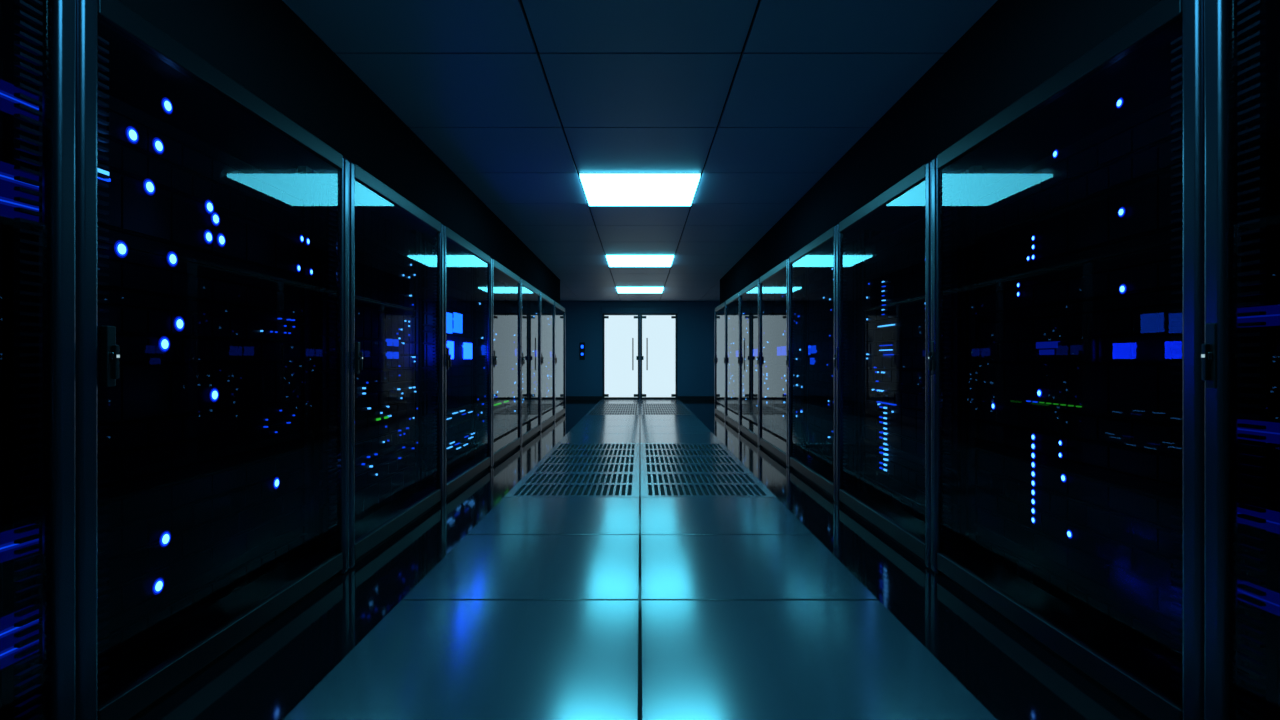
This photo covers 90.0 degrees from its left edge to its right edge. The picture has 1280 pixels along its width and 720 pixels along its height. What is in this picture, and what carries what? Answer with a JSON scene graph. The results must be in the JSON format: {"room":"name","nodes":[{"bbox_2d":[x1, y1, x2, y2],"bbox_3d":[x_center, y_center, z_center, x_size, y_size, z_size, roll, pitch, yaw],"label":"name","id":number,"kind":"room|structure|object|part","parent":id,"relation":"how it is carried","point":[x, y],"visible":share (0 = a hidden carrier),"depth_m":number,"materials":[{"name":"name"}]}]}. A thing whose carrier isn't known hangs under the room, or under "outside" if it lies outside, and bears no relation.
{"room":"server room","nodes":[
{"label":"server room","id":0,"kind":"room"},
{"bbox_2d":[118,0,559,304],"bbox_3d":[-2.000,-1.252,4.515,1.000,0.534,15.030,0,0,0],"label":"wall","id":1,"kind":"structure","parent":0,"point":[263,46],"depth_m":3.08,"materials":[{"name":"black paint"}]},
{"bbox_2d":[138,400,1141,719],"bbox_3d":[0.000,1.067,6.650,5.000,0.106,19.300,0,0,0],"label":"floor","id":2,"kind":"structure","parent":0,"point":[266,677],"depth_m":2.55,"materials":[{"name":"black"}]},
{"bbox_2d":[0,0,75,719],"bbox_3d":[-1.889,0.025,0.886,1.022,1.990,1.548,0,0,0],"label":"tall cabinet","id":3,"kind":"object","parent":2,"relation":"on","point":[38,37],"visible":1,"depth_m":1.50,"materials":[{"name":"black metal"}]},
{"bbox_3d":[-1.418,0.005,0.855,0.001,1.810,1.366,0,0,0],"label":"glass pane","id":4,"kind":"part","parent":3,"relation":"part of","materials":[{"name":"black glass"}]},
{"bbox_2d":[76,0,348,719],"bbox_3d":[-1.889,0.025,2.345,1.022,1.990,1.486,0,0,0],"label":"tall cabinet","id":5,"kind":"object","parent":2,"relation":"on","point":[212,226],"visible":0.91,"depth_m":2.01,"materials":[{"name":"black glass"}]},
{"bbox_3d":[-1.398,-0.010,1.692,0.036,0.160,0.028,0,0,0],"label":"swing handle","id":6,"kind":"part","parent":5,"relation":"part of","materials":[{"name":"grey metal"}]},
{"bbox_2d":[348,160,443,569],"bbox_3d":[-1.889,0.025,3.835,1.022,1.990,1.486,0,0,0],"label":"tall cabinet","id":7,"kind":"object","parent":2,"relation":"on","point":[396,248],"visible":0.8,"depth_m":3.65,"materials":[{"name":"black glass"}]},
{"bbox_3d":[-1.398,-0.010,3.182,0.036,0.160,0.028,0,0,0],"label":"swing handle","id":8,"kind":"part","parent":7,"relation":"part of","materials":[{"name":"grey metal"}]},
{"bbox_2d":[444,226,491,500],"bbox_3d":[-1.889,0.025,5.325,1.022,1.990,1.486,0,0,0],"label":"tall cabinet","id":9,"kind":"object","parent":2,"relation":"on","point":[467,269],"visible":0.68,"depth_m":5.23,"materials":[{"name":"black glass"}]},
{"bbox_3d":[-1.398,-0.010,4.672,0.036,0.160,0.028,0,0,0],"label":"swing handle","id":10,"kind":"part","parent":9,"relation":"part of","materials":[{"name":"grey metal"}]},
{"bbox_2d":[492,259,520,466],"bbox_3d":[-1.889,0.025,6.836,1.022,1.990,1.528,0,0,0],"label":"tall cabinet","id":11,"kind":"object","parent":2,"relation":"on","point":[506,285],"visible":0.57,"depth_m":6.80,"materials":[{"name":"black glass"}]},
{"bbox_3d":[-1.398,-0.010,6.162,0.036,0.160,0.028,0,0,0],"label":"swing handle","id":12,"kind":"part","parent":11,"relation":"part of","materials":[{"name":"grey metal"}]},
{"bbox_2d":[521,279,540,445],"bbox_3d":[-1.889,0.025,8.305,1.022,1.990,1.486,0,0,0],"label":"tall cabinet","id":13,"kind":"object","parent":2,"relation":"on","point":[530,296],"visible":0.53,"depth_m":8.29,"materials":[{"name":"black glass"}]},
{"bbox_2d":[541,292,554,430],"bbox_3d":[-1.889,0.025,9.795,1.022,1.990,1.486,0,0,0],"label":"tall cabinet","id":14,"kind":"object","parent":2,"relation":"on","point":[547,304],"visible":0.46,"depth_m":9.81,"materials":[{"name":"black glass"}]},
{"bbox_2d":[555,302,564,419],"bbox_3d":[-1.889,0.025,11.285,1.022,1.990,1.486,0,0,0],"label":"tall cabinet","id":15,"kind":"object","parent":2,"relation":"on","point":[559,310],"visible":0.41,"depth_m":11.28,"materials":[{"name":"black glass"}]},
{"bbox_2d":[283,399,996,719],"bbox_3d":[0.000,1.010,6.654,1.990,0.020,19.293,0,0,0],"label":"floor","id":16,"kind":"structure","parent":2,"relation":"on","point":[533,614],"depth_m":2.39,"materials":[{"name":"tile"}]},
{"bbox_2d":[504,404,775,496],"bbox_3d":[0.000,1.010,9.670,1.990,0.020,9.990,0,0,0],"label":"grate","id":17,"kind":"object","parent":2,"relation":"on","point":[568,469],"visible":0.94,"depth_m":5.79,"materials":[{"name":"grey metal"}]},
{"bbox_2d":[714,302,724,419],"bbox_3d":[1.889,0.025,11.285,1.022,1.990,1.486,0,0,0],"label":"tall cabinet","id":18,"kind":"object","parent":2,"relation":"on","point":[719,356],"visible":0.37,"depth_m":11.28,"materials":[{"name":"black glass"}]},
{"bbox_2d":[724,292,738,430],"bbox_3d":[1.889,0.025,9.795,1.022,1.990,1.486,0,0,0],"label":"tall cabinet","id":19,"kind":"object","parent":2,"relation":"on","point":[732,304],"visible":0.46,"depth_m":9.81,"materials":[{"name":"black glass"}]},
{"bbox_2d":[738,279,758,445],"bbox_3d":[1.889,0.025,8.305,1.022,1.990,1.486,0,0,0],"label":"tall cabinet","id":20,"kind":"object","parent":2,"relation":"on","point":[748,296],"visible":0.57,"depth_m":8.29,"materials":[{"name":"black glass"}]},
{"bbox_2d":[757,259,787,466],"bbox_3d":[1.889,0.025,6.815,1.022,1.990,1.486,0,0,0],"label":"tall cabinet","id":21,"kind":"object","parent":2,"relation":"on","point":[773,285],"visible":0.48,"depth_m":6.80,"materials":[{"name":"black glass"}]},
{"bbox_2d":[786,226,835,500],"bbox_3d":[1.889,0.025,5.325,1.022,1.990,1.486,0,0,0],"label":"tall cabinet","id":22,"kind":"object","parent":2,"relation":"on","point":[812,269],"visible":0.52,"depth_m":5.26,"materials":[{"name":"black glass"}]},
{"bbox_3d":[1.398,-0.010,6.038,0.036,0.160,0.028,0,0,0],"label":"swing handle","id":23,"kind":"part","parent":22,"relation":"part of","materials":[{"name":"grey metal"}]},
{"bbox_2d":[834,160,931,569],"bbox_3d":[1.889,0.025,3.835,1.022,1.990,1.486,0,0,0],"label":"tall cabinet","id":24,"kind":"object","parent":2,"relation":"on","point":[883,248],"visible":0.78,"depth_m":3.65,"materials":[{"name":"black glass"}]},
{"bbox_3d":[1.398,-0.010,4.548,0.036,0.160,0.028,0,0,0],"label":"swing handle","id":25,"kind":"part","parent":24,"relation":"part of","materials":[{"name":"grey metal"}]},
{"bbox_2d":[928,0,1203,719],"bbox_3d":[1.889,0.025,2.345,1.022,1.990,1.486,0,0,0],"label":"tall cabinet","id":26,"kind":"object","parent":2,"relation":"on","point":[1067,226],"visible":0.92,"depth_m":2.02,"materials":[{"name":"black glass"}]},
{"bbox_3d":[1.398,-0.010,3.058,0.036,0.160,0.028,0,0,0],"label":"swing handle","id":27,"kind":"part","parent":26,"relation":"part of","materials":[{"name":"grey metal"}]},
{"bbox_2d":[1201,0,1279,719],"bbox_3d":[1.889,0.025,0.896,1.022,1.990,1.568,0,0,0],"label":"tall cabinet","id":28,"kind":"object","parent":2,"relation":"on","point":[1240,356],"visible":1,"depth_m":1.51,"materials":[{"name":"black metal"}]},
{"bbox_3d":[1.398,-0.010,1.568,0.036,0.160,0.028,0,0,0],"label":"swing handle","id":29,"kind":"part","parent":28,"relation":"part of","materials":[{"name":"grey metal"}]},
{"bbox_3d":[1.418,0.005,0.855,0.001,1.810,1.366,0,0,0],"label":"glass pane","id":30,"kind":"part","parent":28,"relation":"part of","materials":[{"name":"black glass"}]},
{"bbox_2d":[560,301,719,395],"bbox_3d":[0.000,-0.240,16.375,5.200,2.720,0.150,0,0,0],"label":"wall","id":31,"kind":"structure","parent":0,"point":[583,319],"depth_m":16.30,"materials":[{"name":"blue paint"}]},
{"bbox_2d":[579,342,584,359],"bbox_3d":[-1.470,-0.225,16.285,0.140,0.450,0.029,0,0,0],"label":"wall control panel","id":32,"kind":"object","parent":31,"relation":"attached to","point":[581,350],"visible":1,"depth_m":16.27,"materials":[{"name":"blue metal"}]},
{"bbox_2d":[565,396,602,399],"bbox_3d":[-1.722,0.970,16.292,1.535,0.100,0.014,0,0,0],"label":"baseboard","id":33,"kind":"structure","parent":31,"relation":"attached to","point":[566,397],"depth_m":16.29,"materials":[{"name":"grey metal"}]},
{"bbox_2d":[603,314,676,398],"bbox_3d":[0.000,-0.080,16.308,1.900,2.200,0.144,0,0,0],"label":"door","id":34,"kind":"structure","parent":31,"relation":"in","point":[637,357],"depth_m":16.28,"materials":[{"name":"frosted glass"},{"name":"dark metal"}]},
{"bbox_2d":[604,315,639,398],"bbox_3d":[-0.465,-0.068,16.332,0.906,2.155,0.045,0,0,0],"label":"leaf","id":35,"kind":"object","parent":34,"relation":"attached to","point":[620,381],"visible":1,"depth_m":16.33,"materials":[{"name":"white glass"}]},
{"bbox_3d":[-0.107,-0.150,16.283,0.174,0.820,0.093,0,0,0],"label":"pull handle","id":36,"kind":"part","parent":34,"relation":"part of","materials":[{"name":"grey metal"}]},
{"bbox_2d":[601,307,678,312],"bbox_3d":[0.000,-1.265,16.253,1.960,0.150,0.051,0,0,0],"label":"housing","id":37,"kind":"object","parent":34,"relation":"attached to","point":[603,309],"visible":1,"depth_m":16.23,"materials":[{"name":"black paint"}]},
{"bbox_3d":[0.107,-0.150,16.283,0.174,0.820,0.093,0,0,0],"label":"pull handle","id":38,"kind":"part","parent":34,"relation":"part of","materials":[{"name":"grey metal"}]},
{"bbox_2d":[640,315,675,398],"bbox_3d":[0.465,-0.068,16.332,0.906,2.155,0.045,0,0,0],"label":"leaf","id":39,"kind":"object","parent":34,"relation":"attached to","point":[659,381],"visible":1,"depth_m":16.33,"materials":[{"name":"white glass"}]},
{"bbox_2d":[677,396,714,399],"bbox_3d":[1.722,0.970,16.292,1.535,0.100,0.014,0,0,0],"label":"baseboard","id":40,"kind":"structure","parent":31,"relation":"attached to","point":[678,397],"depth_m":16.29,"materials":[{"name":"grey metal"}]},
{"bbox_2d":[520,0,759,298],"bbox_3d":[0.000,-1.560,6.650,5.000,0.080,19.300,0,0,0],"label":"ceiling seam","id":41,"kind":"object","parent":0,"point":[520,0],"depth_m":3.64,"materials":[{"name":"black"}]},
{"bbox_2d":[580,174,699,205],"bbox_3d":[0.000,-1.492,5.630,0.970,0.040,0.970,0,0,0],"label":"ceiling light","id":42,"kind":"object","parent":41,"relation":"in","point":[599,189],"visible":0.86,"depth_m":5.53,"materials":[{"name":"white plastic"}]},
{"bbox_2d":[606,255,673,266],"bbox_3d":[0.000,-1.492,9.630,0.970,0.040,0.970,0,0,0],"label":"ceiling light","id":43,"kind":"object","parent":41,"relation":"in","point":[613,260],"visible":1,"depth_m":9.47,"materials":[{"name":"white plastic"}]},
{"bbox_2d":[616,287,663,292],"bbox_3d":[0.000,-1.492,13.630,0.970,0.040,0.970,0,0,0],"label":"ceiling light","id":44,"kind":"object","parent":41,"relation":"in","point":[619,289],"visible":1,"depth_m":13.36,"materials":[{"name":"white plastic"}]},
{"bbox_2d":[578,173,701,201],"bbox_3d":[0.000,-1.506,5.630,0.994,0.017,0.994,0,0,0],"label":"trim","id":45,"kind":"structure","parent":41,"relation":"attached to","point":[578,173],"depth_m":5.14,"materials":[{"name":"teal metal"}]},
{"bbox_2d":[282,0,997,300],"bbox_3d":[0.000,-1.508,6.650,4.988,0.015,19.288,0,0,0],"label":"ceiling","id":46,"kind":"structure","parent":0,"point":[637,86],"depth_m":3.66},
{"bbox_2d":[720,0,1161,304],"bbox_3d":[2.000,-1.252,4.515,1.000,0.534,15.030,0,0,0],"label":"wall","id":47,"kind":"structure","parent":0,"point":[1015,46],"depth_m":3.08,"materials":[{"name":"black paint"}]}
]}

